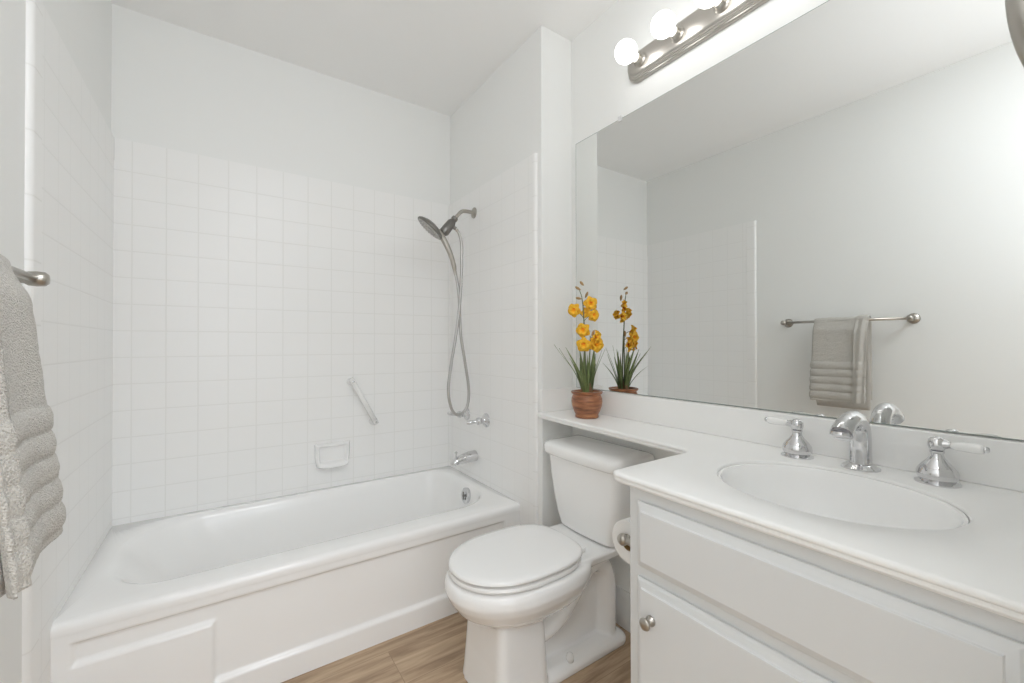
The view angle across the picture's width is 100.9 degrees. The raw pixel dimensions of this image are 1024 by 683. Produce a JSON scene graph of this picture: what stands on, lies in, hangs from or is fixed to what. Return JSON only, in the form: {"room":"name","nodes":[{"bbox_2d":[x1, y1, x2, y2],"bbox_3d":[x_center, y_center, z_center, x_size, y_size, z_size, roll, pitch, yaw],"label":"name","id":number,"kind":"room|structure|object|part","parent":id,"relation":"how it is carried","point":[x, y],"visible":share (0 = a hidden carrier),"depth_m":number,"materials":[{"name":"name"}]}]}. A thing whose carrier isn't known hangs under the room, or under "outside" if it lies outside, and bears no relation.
{"room":"bathroom","nodes":[
{"label":"bathroom","id":0,"kind":"room"},
{"bbox_2d":[0,254,65,599],"bbox_3d":[-0.775,0.111,0.628,0.141,0.538,0.270,0,0,-34],"label":"towel","id":1,"kind":"object","parent":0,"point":[32,510],"visible":1,"depth_m":0.65,"materials":[{"name":"beige fabric"}]},
{"bbox_2d":[0,0,111,682],"bbox_3d":[-1.028,-0.133,0.732,0.100,2.552,2.386,0,0,-34],"label":"wall","id":2,"kind":"structure","parent":0,"point":[84,27],"depth_m":0.96,"materials":[{"name":"white paint"}]},
{"bbox_2d":[12,266,49,285],"bbox_3d":[-0.823,-0.130,0.600,0.088,0.056,0.663,0,0,-34],"label":"towel bar","id":3,"kind":"object","parent":2,"relation":"attached to","point":[30,278],"visible":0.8,"depth_m":0.85,"materials":[{"name":"silver metal"}]},
{"bbox_3d":[-0.804,-0.130,0.613,0.016,0.016,0.607,0,0,-34],"label":"rail","id":4,"kind":"part","parent":3,"relation":"part of","materials":[{"name":"silver metal"}]},
{"bbox_3d":[-0.994,-0.128,0.850,0.088,0.056,0.056,0,0,-34],"label":"post","id":5,"kind":"part","parent":3,"relation":"part of","materials":[{"name":"silver metal"}]},
{"bbox_2d":[22,0,42,682],"bbox_3d":[-1.156,0.149,1.018,0.013,1.993,0.062,0,0,-34],"label":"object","id":6,"kind":"structure","parent":2,"relation":"attached to","point":[34,8],"depth_m":1.00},
{"bbox_2d":[39,5,113,682],"bbox_3d":[-1.412,0.151,1.390,0.010,1.993,0.842,0,0,-34],"label":"wall tile","id":7,"kind":"structure","parent":2,"relation":"attached to","point":[78,143],"depth_m":1.30,"materials":[{"name":"white tile"}]},
{"bbox_2d":[111,4,450,204],"bbox_3d":[-0.975,-0.123,2.279,1.954,2.552,0.110,0,0,-34],"label":"wall","id":8,"kind":"structure","parent":0,"point":[175,87],"depth_m":2.06,"materials":[{"name":"white paint"}]},
{"bbox_2d":[112,138,449,525],"bbox_3d":[-1.019,-0.029,2.175,1.544,1.623,0.010,0,0,-34],"label":"wall tile","id":9,"kind":"structure","parent":8,"relation":"attached to","point":[247,299],"depth_m":2.04,"materials":[{"name":"white tile"}]},
{"bbox_2d":[314,440,349,468],"bbox_3d":[-0.926,0.596,2.190,0.174,0.134,0.062,0,0,-34],"label":"soap dish","id":10,"kind":"object","parent":9,"relation":"attached to","point":[333,454],"visible":1,"depth_m":2.20,"materials":[{"name":"white ceramic"}]},
{"bbox_2d":[347,377,378,424],"bbox_3d":[-0.802,0.324,2.280,0.162,0.270,0.058,0,0,-34],"label":"grab bar","id":11,"kind":"object","parent":9,"relation":"attached to","point":[373,420],"visible":1,"depth_m":2.26,"materials":[{"name":"white plastic"}]},
{"bbox_3d":[-0.852,0.213,2.248,0.044,0.044,0.054,0,0,-34],"label":"post","id":12,"kind":"part","parent":11,"relation":"part of","materials":[{"name":"white plastic"}]},
{"bbox_2d":[111,0,617,115],"bbox_3d":[0.074,-1.456,-0.068,4.438,0.080,5.186,0,0,-34],"label":"ceiling","id":13,"kind":"structure","parent":0,"point":[434,55],"depth_m":1.91,"materials":[{"name":"white paint"}]},
{"bbox_2d":[282,612,630,682],"bbox_3d":[0.078,1.176,-0.085,4.438,0.080,5.186,0,0,-34],"label":"floor","id":14,"kind":"structure","parent":0,"point":[434,652],"depth_m":1.50,"materials":[{"name":"brown wood"}]},
{"bbox_2d":[50,466,519,682],"bbox_3d":[-0.804,0.954,1.857,1.530,0.392,0.753,0,0,-34],"label":"bathtub","id":15,"kind":"object","parent":14,"relation":"on","point":[279,589],"visible":0.88,"depth_m":1.54,"materials":[{"name":"white ceramic"}]},
{"bbox_3d":[-0.246,0.819,2.248,0.031,0.082,0.080,0,0,-34],"label":"overflow plate","id":16,"kind":"part","parent":15,"relation":"part of","materials":[{"name":"silver metal"}]},
{"bbox_2d":[444,435,653,682],"bbox_3d":[0.108,0.778,1.527,0.737,0.736,0.420,0,0,-34],"label":"toilet","id":17,"kind":"object","parent":14,"relation":"on","point":[537,602],"visible":0.98,"depth_m":1.46,"materials":[{"name":"white ceramic"}]},
{"bbox_3d":[0.003,0.751,1.456,0.456,0.018,0.352,0,0,-34],"label":"seat","id":18,"kind":"part","parent":17,"relation":"part of","materials":[{"name":"white plastic"}]},
{"bbox_3d":[0.005,0.726,1.458,0.462,0.022,0.350,0,0,-34],"label":"lid","id":19,"kind":"part","parent":17,"relation":"part of","materials":[{"name":"white plastic"}]},
{"bbox_3d":[0.098,0.951,1.520,0.714,0.392,0.379,0,0,-34],"label":"bowl","id":20,"kind":"part","parent":17,"relation":"part of","materials":[{"name":"white ceramic"}]},
{"bbox_3d":[0.324,0.609,1.677,0.194,0.283,0.380,0,0,-34],"label":"tank","id":21,"kind":"part","parent":17,"relation":"part of","materials":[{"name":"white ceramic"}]},
{"bbox_3d":[0.318,0.439,1.674,0.225,0.056,0.420,0,0,-34],"label":"tank lid","id":22,"kind":"part","parent":17,"relation":"part of","materials":[{"name":"white ceramic"}]},
{"bbox_2d":[630,486,1023,682],"bbox_3d":[0.671,0.735,0.845,0.605,0.813,0.663,0,0,-34],"label":"vanity cabinet","id":23,"kind":"object","parent":14,"relation":"on","point":[714,599],"visible":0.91,"depth_m":0.70,"materials":[{"name":"white paint"}]},
{"bbox_2d":[617,533,629,545],"bbox_3d":[0.351,0.498,1.081,0.168,0.034,0.085,0,0,-34],"label":"toilet paper holder","id":24,"kind":"object","parent":23,"relation":"attached to","point":[623,539],"visible":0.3,"depth_m":1.05,"materials":[{"name":"silver metal"}]},
{"bbox_2d":[612,517,629,563],"bbox_3d":[0.335,0.511,1.103,0.100,0.108,0.108,0,0,-34],"label":"toilet paper roll","id":25,"kind":"object","parent":24,"relation":"hanging from","point":[622,526],"visible":0.2,"depth_m":1.09,"materials":[{"name":"white paper"}]},
{"bbox_3d":[0.285,0.597,0.897,0.027,0.026,0.026,0,0,-34],"label":"knob","id":26,"kind":"part","parent":23,"relation":"part of","materials":[{"name":"silver metal"}]},
{"bbox_3d":[0.436,0.764,0.715,0.018,0.483,0.558,0,0,-34],"label":"door","id":27,"kind":"part","parent":23,"relation":"part of","materials":[{"name":"white paint"}]},
{"bbox_2d":[537,387,1023,622],"bbox_3d":[0.453,0.267,1.188,0.584,0.123,1.472,0,0,-34],"label":"countertop","id":28,"kind":"structure","parent":23,"relation":"on","point":[979,563],"depth_m":0.88,"materials":[{"name":"white stone"}]},
{"bbox_2d":[555,281,604,418],"bbox_3d":[0.274,0.032,1.710,0.223,0.553,0.164,0,0,-21],"label":"potted orchid","id":29,"kind":"object","parent":28,"relation":"on","point":[586,401],"visible":1,"depth_m":1.69,"materials":[{"name":"petal"},{"name":"leaf"},{"name":"terracotta"}]},
{"bbox_3d":[0.248,-0.125,1.709,0.059,0.056,0.026,0,0,34],"label":"flower","id":30,"kind":"part","parent":29,"relation":"part of","materials":[{"name":"yellow plant"}]},
{"bbox_3d":[0.289,0.004,1.722,0.040,0.426,0.009,0,0,-19],"label":"stem","id":31,"kind":"part","parent":29,"relation":"part of","materials":[{"name":"green"}]},
{"bbox_3d":[0.279,-0.044,1.685,0.059,0.060,0.026,0,0,27],"label":"flower","id":32,"kind":"part","parent":29,"relation":"part of","materials":[{"name":"yellow plant"}]},
{"bbox_3d":[0.282,0.011,1.677,0.060,0.058,0.027,0,0,22],"label":"flower","id":33,"kind":"part","parent":29,"relation":"part of","materials":[{"name":"yellow plant"}]},
{"bbox_3d":[0.303,-0.119,1.753,0.020,0.047,0.046,0,-1,-45],"label":"flower","id":34,"kind":"part","parent":29,"relation":"part of","materials":[{"name":"yellow plant"}]},
{"bbox_3d":[0.303,0.255,1.722,0.127,0.108,0.127,0,0,-34],"label":"pot","id":35,"kind":"part","parent":29,"relation":"part of","materials":[{"name":"ceramic"}]},
{"bbox_3d":[0.316,-0.155,1.718,0.059,0.061,0.027,0,0,-4],"label":"flower","id":36,"kind":"part","parent":29,"relation":"part of","materials":[{"name":"yellow plant"}]},
{"bbox_3d":[0.334,-0.108,1.722,0.053,0.054,0.026,0,0,-34],"label":"flower","id":37,"kind":"part","parent":29,"relation":"part of","materials":[{"name":"yellow plant"}]},
{"bbox_3d":[0.338,0.013,1.693,0.066,0.066,0.028,0,0,-13],"label":"flower","id":38,"kind":"part","parent":29,"relation":"part of","materials":[{"name":"yellow plant"}]},
{"bbox_3d":[0.335,-0.019,1.673,0.023,0.055,0.052,0,0,40],"label":"flower","id":39,"kind":"part","parent":29,"relation":"part of","materials":[{"name":"yellow plant"}]},
{"bbox_2d":[718,463,968,529],"bbox_3d":[0.648,0.393,0.879,0.407,0.168,0.464,0,0,-34],"label":"sink","id":40,"kind":"object","parent":28,"relation":"in","point":[821,492],"visible":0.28,"depth_m":0.99,"materials":[{"name":"white ceramic"}]},
{"bbox_2d":[764,411,989,488],"bbox_3d":[0.791,0.232,0.986,0.179,0.141,0.422,0,0,-34],"label":"sink faucet","id":41,"kind":"object","parent":28,"relation":"on","point":[854,427],"visible":1,"depth_m":0.95,"materials":[{"name":"silver metal"}]},
{"bbox_3d":[0.726,0.218,1.159,0.020,0.021,0.050,0,0,-40],"label":"lever","id":42,"kind":"part","parent":41,"relation":"part of","materials":[{"name":"white"}]},
{"bbox_3d":[0.756,0.270,1.123,0.074,0.069,0.074,0,0,-34],"label":"handle","id":43,"kind":"part","parent":41,"relation":"part of","materials":[{"name":"silver metal"}]},
{"bbox_3d":[0.792,0.232,0.985,0.179,0.141,0.076,0,0,-34],"label":"spout","id":44,"kind":"part","parent":41,"relation":"part of","materials":[{"name":"silver metal"}]},
{"bbox_3d":[0.909,0.268,0.905,0.074,0.069,0.074,0,0,-34],"label":"handle","id":45,"kind":"part","parent":41,"relation":"part of","materials":[{"name":"silver metal"}]},
{"bbox_3d":[0.929,0.216,0.864,0.020,0.021,0.049,0,0,-26],"label":"lever","id":46,"kind":"part","parent":41,"relation":"part of","materials":[{"name":"white"}]},
{"bbox_2d":[450,25,571,526],"bbox_3d":[-0.053,-0.124,2.290,0.180,2.552,0.912,0,0,-34],"label":"wall","id":47,"kind":"structure","parent":0,"point":[523,109],"depth_m":1.94,"materials":[{"name":"white paint"}]},
{"bbox_2d":[449,155,532,524],"bbox_3d":[-0.143,0.155,2.252,0.010,1.993,0.850,0,0,-34],"label":"end tile","id":48,"kind":"structure","parent":47,"relation":"attached to","point":[496,302],"depth_m":2.15,"materials":[{"name":"white tile"}]},
{"bbox_2d":[440,207,476,235],"bbox_3d":[-0.297,-0.653,2.291,0.203,0.184,0.060,0,0,-34],"label":"shower arm","id":49,"kind":"object","parent":48,"relation":"attached to","point":[449,225],"visible":0.95,"depth_m":2.26,"materials":[{"name":"silver metal"}]},
{"bbox_2d":[418,216,469,415],"bbox_3d":[-0.361,-0.122,2.233,0.290,1.039,0.155,0,0,-34],"label":"shower","id":50,"kind":"object","parent":49,"relation":"hanging from","point":[429,226],"visible":1,"depth_m":2.25,"materials":[{"name":"silver metal"}]},
{"bbox_2d":[447,408,469,419],"bbox_3d":[-0.308,0.412,2.380,0.116,0.074,0.074,0,0,-34],"label":"tub valve","id":51,"kind":"object","parent":48,"relation":"attached to","point":[466,415],"visible":0.58,"depth_m":2.38,"materials":[{"name":"silver metal"}]},
{"bbox_3d":[-0.320,0.411,2.371,0.087,0.039,0.038,0,0,-34],"label":"lever","id":52,"kind":"part","parent":51,"relation":"part of","materials":[{"name":"silver metal"}]},
{"bbox_2d":[451,450,477,466],"bbox_3d":[-0.267,0.629,2.290,0.148,0.078,0.070,0,0,-34],"label":"tub spout","id":53,"kind":"object","parent":48,"relation":"attached to","point":[470,456],"visible":1,"depth_m":2.27,"materials":[{"name":"silver metal"}]},
{"bbox_2d":[467,413,489,426],"bbox_3d":[-0.182,0.415,2.204,0.107,0.074,0.074,0,0,-34],"label":"tub valve","id":54,"kind":"object","parent":48,"relation":"attached to","point":[485,420],"visible":1,"depth_m":2.20,"materials":[{"name":"silver metal"}]},
{"bbox_3d":[-0.196,0.415,2.199,0.081,0.038,0.038,0,0,-24],"label":"lever","id":55,"kind":"part","parent":54,"relation":"part of","materials":[{"name":"silver metal"}]},
{"bbox_2d":[532,153,537,523],"bbox_3d":[0.101,0.152,1.892,0.013,1.993,0.024,0,0,-34],"label":"trim","id":56,"kind":"structure","parent":47,"relation":"attached to","point":[534,155],"depth_m":1.89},
{"bbox_2d":[571,0,1023,593],"bbox_3d":[0.486,-0.128,1.766,0.120,2.552,2.386,0,0,-34],"label":"wall","id":57,"kind":"structure","parent":0,"point":[602,91],"depth_m":1.70,"materials":[{"name":"white paint"}]},
{"bbox_2d":[616,585,630,632],"bbox_3d":[0.500,1.074,1.623,0.014,0.145,0.799,0,0,-34],"label":"baseboard","id":58,"kind":"structure","parent":57,"relation":"attached to","point":[623,598],"depth_m":1.69,"materials":[{"name":"white paint"}]},
{"bbox_2d":[615,0,768,82],"bbox_3d":[0.630,-1.071,1.316,0.154,0.114,0.798,0,0,-34],"label":"vanity light","id":59,"kind":"object","parent":57,"relation":"attached to","point":[673,40],"visible":1,"depth_m":1.44,"materials":[{"name":"silver metal"}]},
{"bbox_3d":[0.428,-1.069,1.567,0.104,0.081,0.081,0,0,-34],"label":"bulb","id":60,"kind":"part","parent":59,"relation":"part of","materials":[{"name":"white glass"}]},
{"bbox_2d":[632,52,645,67],"bbox_3d":[0.473,-1.069,1.597,0.031,0.052,0.052,0,0,-34],"label":"socket","id":61,"kind":"object","parent":59,"relation":"attached to","point":[639,61],"depth_m":1.59,"materials":[{"name":"silver metal"}]},
{"bbox_3d":[0.518,-1.070,1.435,0.104,0.081,0.081,0,0,-34],"label":"bulb","id":62,"kind":"part","parent":59,"relation":"part of","materials":[{"name":"white glass"}]},
{"bbox_2d":[669,25,683,42],"bbox_3d":[0.564,-1.069,1.465,0.031,0.052,0.052,0,0,-34],"label":"socket","id":63,"kind":"object","parent":59,"relation":"attached to","point":[677,36],"depth_m":1.46,"materials":[{"name":"silver metal"}]},
{"bbox_3d":[0.609,-1.071,1.302,0.104,0.081,0.081,0,0,-34],"label":"bulb","id":64,"kind":"part","parent":59,"relation":"part of","materials":[{"name":"white glass"}]},
{"bbox_2d":[713,0,729,13],"bbox_3d":[0.654,-1.071,1.333,0.031,0.052,0.052,0,0,-34],"label":"socket","id":65,"kind":"object","parent":59,"relation":"attached to","point":[722,6],"depth_m":1.33,"materials":[{"name":"silver metal"}]},
{"bbox_2d":[570,387,1023,491],"bbox_3d":[0.686,0.256,1.348,0.019,0.099,1.472,0,0,-34],"label":"backsplash","id":66,"kind":"structure","parent":57,"relation":"attached to","point":[901,448],"depth_m":1.12,"materials":[{"name":"white stone"}]},
{"bbox_2d":[576,0,1023,440],"bbox_3d":[0.690,-0.359,1.354,0.009,1.126,1.412,0,0,-34],"label":"wall mirror","id":67,"kind":"object","parent":57,"relation":"attached to","point":[825,218],"visible":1,"depth_m":1.13,"materials":[{"name":"clear glass"}]},
{"bbox_3d":[0.865,-0.137,0.514,0.908,2.552,0.110,0,0,-34],"label":"wall","id":68,"kind":"structure","parent":0,"visible":0},
{"bbox_2d":[1005,0,1023,66],"bbox_3d":[0.669,-0.391,0.473,0.224,0.224,0.070,0,0,-15],"label":"mirror","id":69,"kind":"object","parent":68,"relation":"attached to","point":[1014,9],"visible":1,"depth_m":0.47,"materials":[{"name":"silver metal"}]}
]}

